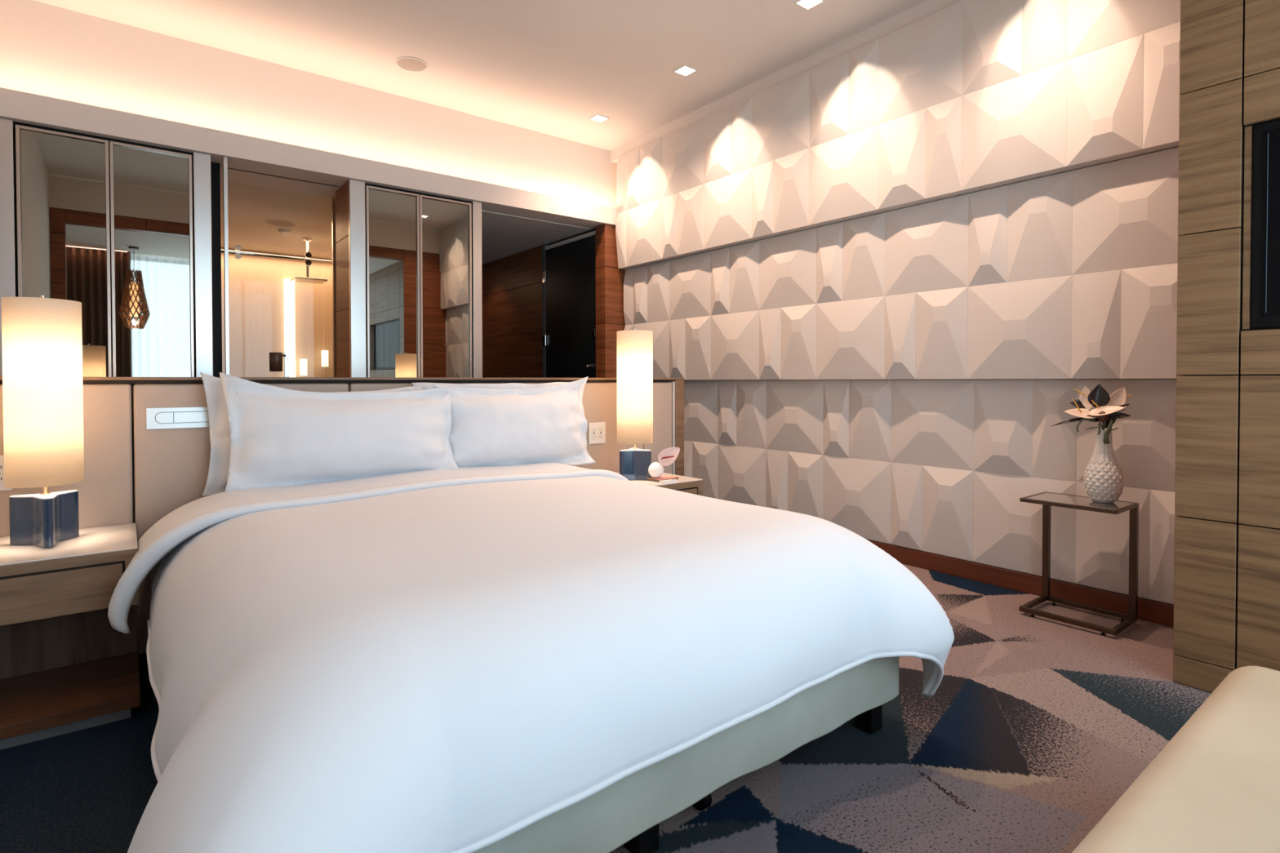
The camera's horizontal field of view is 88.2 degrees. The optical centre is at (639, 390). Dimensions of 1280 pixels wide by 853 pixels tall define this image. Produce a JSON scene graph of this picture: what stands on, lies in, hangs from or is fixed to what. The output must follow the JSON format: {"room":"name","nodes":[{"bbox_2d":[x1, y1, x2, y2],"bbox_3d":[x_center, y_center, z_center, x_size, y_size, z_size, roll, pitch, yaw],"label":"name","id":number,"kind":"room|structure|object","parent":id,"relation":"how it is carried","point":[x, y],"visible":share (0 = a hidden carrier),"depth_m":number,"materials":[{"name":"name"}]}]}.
{"room":"hotel room","nodes":[
{"label":"hotel room","id":0,"kind":"room"},
{"bbox_2d":[13,127,195,377],"bbox_3d":[-3.070,-0.201,3.805,1.000,2.454,0.120,-1,1,-38],"label":"wall partition","id":1,"kind":"structure","parent":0,"point":[15,161],"depth_m":3.76,"materials":[{"name":"silver"}]},
{"bbox_2d":[0,117,16,377],"bbox_3d":[-3.346,-0.195,3.453,0.130,2.453,0.035,-1,1,-38],"label":"trim","id":2,"kind":"structure","parent":1,"relation":"attached to","point":[7,217],"depth_m":3.45,"materials":[{"name":"silver metal"}]},
{"bbox_2d":[15,124,111,377],"bbox_3d":[-3.146,-0.197,3.627,0.382,2.412,0.058,-1,1,-38],"label":"mirror panel","id":3,"kind":"object","parent":1,"relation":"attached to","point":[63,179],"visible":0.48,"depth_m":3.62,"materials":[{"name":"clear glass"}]},
{"bbox_2d":[13,121,192,158],"bbox_3d":[-3.007,-1.415,3.741,0.785,0.024,0.026,-1,1,-38],"label":"trim","id":4,"kind":"structure","parent":1,"relation":"attached to","point":[15,122],"depth_m":3.71,"materials":[{"name":"black metal"}]},
{"bbox_2d":[109,140,194,377],"bbox_3d":[-2.841,-0.201,3.865,0.383,2.412,0.058,-1,1,-38],"label":"mirror panel","id":5,"kind":"object","parent":1,"relation":"attached to","point":[151,192],"visible":0.59,"depth_m":3.84,"materials":[{"name":"clear glass"}]},
{"bbox_2d":[192,151,213,377],"bbox_3d":[-2.641,-0.204,4.003,0.088,2.453,0.035,-1,1,-38],"label":"trim","id":6,"kind":"structure","parent":1,"relation":"attached to","point":[201,162],"depth_m":3.98,"materials":[{"name":"silver metal"}]},
{"bbox_2d":[210,161,222,377],"bbox_3d":[-2.678,-0.207,4.173,0.062,2.454,0.020,-1,1,-38],"label":"trim","id":7,"kind":"structure","parent":1,"relation":"attached to","point":[215,167],"depth_m":4.16,"materials":[{"name":"black metal"}]},
{"bbox_2d":[222,156,230,375],"bbox_3d":[-2.543,-0.205,4.070,0.022,2.453,0.030,-1,1,-38],"label":"trim","id":8,"kind":"structure","parent":1,"relation":"attached to","point":[224,158],"depth_m":4.05,"materials":[{"name":"silver metal"}]},
{"bbox_2d":[221,247,333,377],"bbox_3d":[-4.359,-0.246,6.807,2.700,2.455,0.100,-1,1,-38],"label":"wall","id":9,"kind":"structure","parent":0,"point":[255,283],"depth_m":7.06,"materials":[{"name":"beige paint"}]},
{"bbox_2d":[284,278,295,377],"bbox_3d":[-3.783,-0.414,7.139,0.100,1.580,0.060,-1,1,-38],"label":"strip light","id":10,"kind":"object","parent":9,"relation":"attached to","point":[289,286],"visible":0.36,"depth_m":7.11,"materials":[{"name":"white"}]},
{"bbox_2d":[299,359,306,375],"bbox_3d":[-3.671,-0.255,7.194,0.069,0.180,0.135,-1,1,-38],"label":"wall sconce","id":11,"kind":"object","parent":9,"relation":"attached to","point":[303,362],"visible":1,"depth_m":7.14,"materials":[{"name":"white"}]},
{"bbox_2d":[320,350,328,366],"bbox_3d":[-3.502,-0.357,7.324,0.069,0.180,0.135,-1,1,-38],"label":"wall sconce","id":12,"kind":"object","parent":9,"relation":"attached to","point":[324,357],"visible":1,"depth_m":7.27,"materials":[{"name":"white glass"}]},
{"bbox_2d":[0,0,617,208],"bbox_3d":[-1.743,-1.823,4.905,4.480,0.660,0.120,-1,1,-38],"label":"wall","id":13,"kind":"structure","parent":0,"point":[46,50],"depth_m":4.30,"materials":[{"name":"beige paint"}]},
{"bbox_2d":[0,87,617,229],"bbox_3d":[-1.804,-1.518,4.760,4.200,0.145,0.280,-1,1,-38],"label":"trim","id":14,"kind":"structure","parent":13,"relation":"attached to","point":[245,153],"depth_m":4.25,"materials":[{"name":"white paint"}]},
{"bbox_2d":[335,180,350,377],"bbox_3d":[-2.059,-0.216,4.708,0.113,2.454,0.358,-1,1,-38],"label":"wall reveal","id":15,"kind":"structure","parent":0,"point":[342,193],"depth_m":4.65,"materials":[{"name":"brown wood"}]},
{"bbox_2d":[348,178,366,377],"bbox_3d":[-1.941,-0.213,4.548,0.101,2.453,0.035,-1,1,-38],"label":"trim","id":16,"kind":"structure","parent":15,"relation":"attached to","point":[357,228],"depth_m":4.52,"materials":[{"name":"silver metal"}]},
{"bbox_2d":[220,166,591,264],"bbox_3d":[-2.921,-1.518,6.324,4.600,0.100,3.600,-1,1,-38],"label":"ceiling","id":17,"kind":"structure","parent":0,"point":[254,198],"depth_m":5.75,"materials":[{"name":"white paint"}]},
{"bbox_2d":[263,219,296,226],"bbox_3d":[-3.122,-1.456,5.737,0.249,0.006,0.249,-1,1,-38],"label":"ceiling speaker","id":18,"kind":"object","parent":17,"relation":"attached to","point":[273,222],"visible":1,"depth_m":5.74,"materials":[{"name":"white paint"}]},
{"bbox_2d":[266,220,294,226],"bbox_3d":[-3.122,-1.456,5.737,0.218,0.002,0.218,-1,1,-38],"label":"grille","id":19,"kind":"object","parent":18,"relation":"attached to","point":[277,223],"depth_m":5.73,"materials":[{"name":"beige"}]},
{"bbox_2d":[278,228,290,235],"bbox_3d":[-3.237,-1.443,6.015,0.100,0.040,0.100,-1,1,-38],"label":"smoke detector","id":20,"kind":"object","parent":17,"relation":"attached to","point":[284,232],"visible":1,"depth_m":5.99,"materials":[{"name":"white"}]},
{"bbox_2d":[289,237,328,284],"bbox_3d":[-3.194,-1.262,6.369,0.280,0.407,0.260,-1,1,-38],"label":"shower head","id":21,"kind":"object","parent":17,"relation":"attached to","point":[300,279],"visible":0.94,"depth_m":6.35},
{"bbox_2d":[34,0,925,150],"bbox_3d":[-0.698,-2.179,3.217,4.900,0.100,4.620,-1,1,-38],"label":"ceiling","id":22,"kind":"structure","parent":0,"point":[548,67],"depth_m":4.05,"materials":[{"name":"white paint"}]},
{"bbox_2d":[395,56,427,71],"bbox_3d":[-1.497,-2.141,4.332,0.199,0.006,0.199,-1,1,-38],"label":"ceiling speaker","id":23,"kind":"object","parent":22,"relation":"attached to","point":[407,63],"visible":1,"depth_m":4.33,"materials":[{"name":"white paint"}]},
{"bbox_2d":[397,57,425,70],"bbox_3d":[-1.497,-2.142,4.332,0.174,0.002,0.174,-1,1,-38],"label":"grille","id":24,"kind":"object","parent":23,"relation":"attached to","point":[407,64],"depth_m":4.33,"materials":[{"name":"beige plastic"}]},
{"bbox_2d":[589,114,608,122],"bbox_3d":[-0.324,-2.158,5.234,0.116,0.004,0.116,-1,1,-38],"label":"recessed light","id":25,"kind":"object","parent":22,"relation":"in","point":[597,117],"visible":1,"depth_m":5.24,"materials":[{"name":"white paint"}]},
{"bbox_2d":[673,64,697,76],"bbox_3d":[0.304,-2.146,4.429,0.116,0.004,0.116,-1,1,-38],"label":"recessed light","id":26,"kind":"object","parent":22,"relation":"in","point":[685,70],"visible":1,"depth_m":4.42,"materials":[{"name":"white paint"}]},
{"bbox_2d":[794,0,825,10],"bbox_3d":[0.931,-2.135,3.625,0.116,0.004,0.116,-1,1,-38],"label":"recessed light","id":27,"kind":"object","parent":22,"relation":"in","point":[807,5],"visible":1,"depth_m":3.64,"materials":[{"name":"white paint"}]},
{"bbox_2d":[481,228,595,377],"bbox_3d":[-1.423,-0.258,7.384,0.160,2.454,3.600,-1,1,-38],"label":"wall","id":28,"kind":"structure","parent":0,"point":[512,285],"depth_m":7.18,"materials":[{"name":"brown wood"}]},
{"bbox_2d":[481,210,590,229],"bbox_3d":[-0.909,-1.456,5.614,1.160,0.006,0.015,-1,1,-38],"label":"trim","id":29,"kind":"structure","parent":28,"relation":"attached to","point":[482,211],"depth_m":5.62,"materials":[{"name":"black"}]},
{"bbox_2d":[542,230,597,377],"bbox_3d":[-0.698,-0.242,6.295,0.073,2.453,0.968,-1,1,-38],"label":"door","id":30,"kind":"structure","parent":28,"relation":"in","point":[569,324],"depth_m":6.27,"materials":[{"name":"black wood"}]},
{"bbox_2d":[595,223,626,377],"bbox_3d":[-0.233,-0.237,5.940,0.299,2.454,0.145,-1,1,-38],"label":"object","id":31,"kind":"structure","parent":28,"relation":"attached to","point":[610,317],"depth_m":5.83,"materials":[{"name":"brown wood"}]},
{"bbox_2d":[0,564,1211,852],"bbox_3d":[-0.959,1.024,3.737,5.460,0.001,10.050,-1,1,-38],"label":"floor","id":32,"kind":"structure","parent":0,"point":[1033,729],"depth_m":1.86,"materials":[{"name":"carpet"}]},
{"bbox_2d":[0,523,140,750],"bbox_3d":[-2.016,0.782,2.153,0.605,0.534,0.537,-1,1,-38],"label":"nightstand","id":33,"kind":"object","parent":32,"relation":"on","point":[64,668],"visible":0.83,"depth_m":2.14,"materials":[{"name":"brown wood"}]},
{"bbox_2d":[1,295,84,548],"bbox_3d":[-2.005,0.097,2.224,0.200,0.834,0.200,1,1,44],"label":"table lamp","id":34,"kind":"object","parent":33,"relation":"on","point":[42,387],"visible":1,"depth_m":2.16,"materials":[{"name":"beige fabric"}]},
{"bbox_2d":[0,643,140,740],"bbox_3d":[-2.016,0.999,2.156,0.605,0.038,0.537,-1,1,-38],"label":"shelf","id":35,"kind":"object","parent":33,"relation":"attached to","point":[40,700],"depth_m":2.13,"materials":[{"name":"brown wood"}]},
{"bbox_2d":[0,377,684,657],"bbox_3d":[-1.112,0.483,3.282,3.428,1.097,0.157,-1,1,-38],"label":"headboard","id":36,"kind":"object","parent":32,"relation":"on","point":[134,473],"visible":0.23,"depth_m":2.59,"materials":[{"name":"brown"}]},
{"bbox_2d":[0,455,12,490],"bbox_3d":[-2.259,0.288,2.293,0.116,0.124,0.011,-1,1,-38],"label":"power outlet","id":37,"kind":"object","parent":36,"relation":"attached to","point":[2,487],"visible":0.43,"depth_m":2.31,"materials":[{"name":"white plastic"}]},
{"bbox_2d":[0,463,4,483],"bbox_3d":[-2.238,0.288,2.305,0.033,0.068,0.003,-1,1,-38],"label":"socket","id":38,"kind":"object","parent":37,"relation":"attached to","point":[2,465],"depth_m":2.31,"materials":[{"name":"white plastic"}]},
{"bbox_2d":[146,406,209,429],"bbox_3d":[-1.820,0.107,2.630,0.235,0.084,0.016,-1,1,-38],"label":"wall plate","id":39,"kind":"object","parent":36,"relation":"attached to","point":[157,418],"visible":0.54,"depth_m":2.62,"materials":[{"name":"white plastic"}]},
{"bbox_2d":[269,352,288,377],"bbox_3d":[-1.572,-0.114,2.873,0.051,0.110,0.096,0,1,-2],"label":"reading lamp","id":40,"kind":"object","parent":36,"relation":"on","point":[275,358],"visible":0.9,"depth_m":2.84,"materials":[{"name":"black metal"}]},
{"bbox_2d":[588,422,605,444],"bbox_3d":[-0.251,0.246,3.859,0.116,0.124,0.011,-1,1,-38],"label":"power outlet","id":41,"kind":"object","parent":36,"relation":"attached to","point":[597,433],"visible":1,"depth_m":3.86,"materials":[{"name":"white plastic"}]},
{"bbox_2d":[591,426,596,439],"bbox_3d":[-0.268,0.247,3.841,0.033,0.068,0.003,-1,1,-38],"label":"socket","id":42,"kind":"object","parent":41,"relation":"attached to","point":[593,428],"depth_m":3.84,"materials":[{"name":"grey plastic"}]},
{"bbox_2d":[598,426,603,438],"bbox_3d":[-0.230,0.246,3.871,0.033,0.068,0.003,-1,1,-38],"label":"socket","id":43,"kind":"object","parent":41,"relation":"attached to","point":[600,428],"depth_m":3.87,"materials":[{"name":"grey plastic"}]},
{"bbox_2d":[614,471,702,496],"bbox_3d":[0.016,0.755,3.699,0.468,0.534,0.597,-1,1,-38],"label":"nightstand","id":44,"kind":"object","parent":32,"relation":"on","point":[694,486],"visible":0.12,"depth_m":3.59,"materials":[{"name":"grey wood"}]},
{"bbox_2d":[616,328,653,479],"bbox_3d":[-0.028,0.072,3.657,0.200,0.834,0.200,0,1,-4],"label":"table lamp","id":45,"kind":"object","parent":44,"relation":"on","point":[634,348],"visible":0.95,"depth_m":3.58,"materials":[{"name":"beige fabric"}]},
{"bbox_2d":[646,475,678,482],"bbox_3d":[0.122,0.482,3.634,0.150,0.014,0.110,-1,1,-45],"label":"tray","id":46,"kind":"object","parent":44,"relation":"on","point":[663,477],"visible":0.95,"depth_m":3.61,"materials":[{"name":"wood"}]},
{"bbox_2d":[648,462,663,478],"bbox_3d":[0.088,0.433,3.607,0.086,0.085,0.086,-1,1,-38],"label":"bud vase","id":47,"kind":"object","parent":46,"relation":"on","point":[655,469],"visible":1,"depth_m":3.58,"materials":[{"name":"white ceramic"}]},
{"bbox_2d":[657,447,679,466],"bbox_3d":[0.151,0.363,3.588,0.133,0.112,0.036,0,1,2],"label":"anthurium","id":48,"kind":"object","parent":47,"relation":"on","point":[667,456],"visible":0.99,"depth_m":3.59,"materials":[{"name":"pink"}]},
{"bbox_2d":[659,479,677,483],"bbox_3d":[0.153,0.484,3.537,0.100,0.012,0.036,-1,1,-38],"label":"card","id":49,"kind":"object","parent":44,"relation":"on","point":[668,481],"visible":1,"depth_m":3.53,"materials":[{"name":"white paper"}]},
{"bbox_2d":[472,657,898,852],"bbox_3d":[-0.514,0.845,2.315,1.718,0.399,2.075,-1,1,-38],"label":"bed","id":50,"kind":"object","parent":32,"relation":"on","point":[628,812],"visible":0.19,"depth_m":1.53,"materials":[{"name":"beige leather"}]},
{"bbox_3d":[-0.532,0.565,2.335,1.640,0.159,2.005,-1,1,-38],"label":"mattress","id":51,"kind":"object","parent":50,"relation":"on","visible":0},
{"bbox_2d":[146,551,170,592],"bbox_3d":[-1.018,0.528,2.942,1.889,0.282,0.441,-1,1,-38],"label":"sheet","id":52,"kind":"object","parent":51,"relation":"on","point":[152,575],"visible":0.02,"depth_m":2.25,"materials":[{"name":"white fabric"}]},
{"bbox_2d":[200,372,421,495],"bbox_3d":[-1.377,0.166,2.865,0.881,0.490,0.169,-1,1,-36],"label":"pillow","id":53,"kind":"object","parent":52,"relation":"on","point":[219,421],"visible":0.13,"depth_m":2.63,"materials":[{"name":"white fabric"}]},
{"bbox_2d":[411,382,568,390],"bbox_3d":[-0.714,0.179,3.391,0.880,0.446,0.165,-1,1,-38],"label":"pillow","id":54,"kind":"object","parent":52,"relation":"on","point":[424,386],"visible":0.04,"depth_m":3.37,"materials":[{"name":"white fabric"}]},
{"bbox_2d":[107,462,954,852],"bbox_3d":[-0.406,0.654,2.142,2.084,0.600,2.041,-1,1,-38],"label":"duvet","id":55,"kind":"object","parent":51,"relation":"on","point":[441,660],"visible":1,"depth_m":1.38,"materials":[{"name":"white fabric"}]},
{"bbox_2d":[219,372,458,492],"bbox_3d":[-1.218,0.164,2.779,0.921,0.481,0.214,-1,1,-36],"label":"pillow","id":56,"kind":"object","parent":55,"relation":"on","point":[281,437],"visible":0.97,"depth_m":2.67,"materials":[{"name":"white fabric"}]},
{"bbox_2d":[433,376,595,466],"bbox_3d":[-0.608,0.161,3.294,0.862,0.468,0.218,-1,1,-41],"label":"pillow","id":57,"kind":"object","parent":55,"relation":"on","point":[491,427],"visible":0.86,"depth_m":3.22,"materials":[{"name":"white fabric"}]},
{"bbox_2d":[1018,491,1138,635],"bbox_3d":[1.973,0.762,2.978,0.282,0.537,0.377,-1,1,-38],"label":"side table","id":58,"kind":"object","parent":32,"relation":"on","point":[1047,500],"visible":1,"depth_m":2.92,"materials":[{"name":"brown metal"}]},
{"bbox_2d":[1083,429,1124,502],"bbox_3d":[2.063,0.333,2.939,0.150,0.320,0.150,0,1,8],"label":"vase","id":59,"kind":"object","parent":58,"relation":"on","point":[1104,478],"visible":0.98,"depth_m":2.90,"materials":[{"name":"white ceramic"}]},
{"bbox_2d":[1050,384,1131,444],"bbox_3d":[2.006,0.102,2.943,0.297,0.265,0.094,0,1,31],"label":"flower bouquet","id":60,"kind":"object","parent":59,"relation":"in","point":[1099,397],"visible":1,"depth_m":2.92,"materials":[{"name":"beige plant"}]},
{"bbox_2d":[1071,666,1279,852],"bbox_3d":[1.131,0.854,0.719,1.550,0.424,1.025,-1,1,-38],"label":"bench","id":61,"kind":"object","parent":32,"relation":"on","point":[1215,786],"visible":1,"depth_m":1.06,"materials":[{"name":"beige leather"}]},
{"bbox_2d":[615,0,1180,604],"bbox_3d":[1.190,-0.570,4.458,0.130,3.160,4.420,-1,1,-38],"label":"wall","id":62,"kind":"structure","parent":0,"point":[964,379],"depth_m":3.54,"materials":[{"name":"beige paint"}]},
{"bbox_2d":[609,0,962,163],"bbox_3d":[1.081,-2.098,4.351,0.140,0.100,4.220,-1,1,-38],"label":"trim","id":63,"kind":"structure","parent":62,"relation":"attached to","point":[926,8],"depth_m":4.30,"materials":[{"name":"white paint"}]},
{"bbox_2d":[866,539,1173,627],"bbox_3d":[1.180,0.965,4.371,0.025,0.094,4.060,-1,1,-38],"label":"baseboard","id":64,"kind":"structure","parent":62,"relation":"attached to","point":[1150,611],"depth_m":3.36,"materials":[{"name":"red wood"}]},
{"bbox_2d":[1173,0,1279,693],"bbox_3d":[2.660,-0.300,1.739,0.460,2.699,1.878,-1,1,-38],"label":"wall","id":65,"kind":"structure","parent":0,"point":[1227,571],"depth_m":2.24,"materials":[{"name":"brown wood"}]},
{"bbox_2d":[1250,120,1279,328],"bbox_3d":[2.382,-0.537,1.765,0.032,0.670,1.106,-1,1,-38],"label":"television","id":66,"kind":"object","parent":65,"relation":"on","point":[1265,255],"visible":1,"depth_m":2.16,"materials":[{"name":"black glass"}]},
{"bbox_3d":[-2.492,-0.244,6.550,0.068,2.454,2.800,-1,1,-38],"label":"wall","id":67,"kind":"structure","parent":0,"visible":0},
{"bbox_2d":[221,244,332,266],"bbox_3d":[-3.228,-0.109,5.457,2.420,2.180,0.098,-1,1,-38],"label":"rail","id":68,"kind":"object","parent":67,"relation":"attached to","point":[308,260],"depth_m":5.55,"materials":[{"name":"silver metal"}]},
{"bbox_3d":[-2.222,-0.220,4.960,0.060,2.454,0.240,-1,1,-38],"label":"wall","id":69,"kind":"structure","parent":0,"visible":0},
{"bbox_2d":[331,196,337,377],"bbox_3d":[-2.657,-0.214,4.681,0.970,2.453,0.035,-1,1,-38],"label":"trim","id":70,"kind":"structure","parent":69,"relation":"in","point":[333,199],"depth_m":4.95,"materials":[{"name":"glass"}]},
{"bbox_3d":[-1.654,-0.220,4.908,0.770,2.454,0.120,-1,1,-38],"label":"wall partition","id":71,"kind":"structure","parent":0,"visible":0},
{"bbox_2d":[364,185,420,377],"bbox_3d":[-1.759,-0.216,4.709,0.368,2.412,0.058,-1,1,-38],"label":"mirror panel","id":72,"kind":"object","parent":71,"relation":"attached to","point":[392,217],"visible":0.53,"depth_m":4.69,"materials":[{"name":"brown mirror"}]},
{"bbox_2d":[364,182,470,203],"bbox_3d":[-1.614,-1.434,4.828,0.785,0.024,0.026,-1,1,-38],"label":"trim","id":73,"kind":"structure","parent":71,"relation":"attached to","point":[366,184],"depth_m":4.80,"materials":[{"name":"black metal"}]},
{"bbox_2d":[418,194,472,377],"bbox_3d":[-1.454,-0.220,4.946,0.396,2.412,0.058,-1,1,-38],"label":"mirror panel","id":74,"kind":"object","parent":71,"relation":"attached to","point":[445,224],"visible":0.52,"depth_m":4.93,"materials":[{"name":"brown mirror"}]},
{"bbox_3d":[-2.309,-0.242,6.439,0.080,2.454,3.400,-1,1,-38],"label":"wall partition","id":75,"kind":"structure","parent":0,"visible":0},
{"bbox_2d":[471,200,482,377],"bbox_3d":[-1.254,-0.223,5.084,0.073,2.453,0.035,-1,1,-38],"label":"trim","id":76,"kind":"structure","parent":75,"relation":"attached to","point":[477,293],"depth_m":5.06,"materials":[{"name":"silver metal"}]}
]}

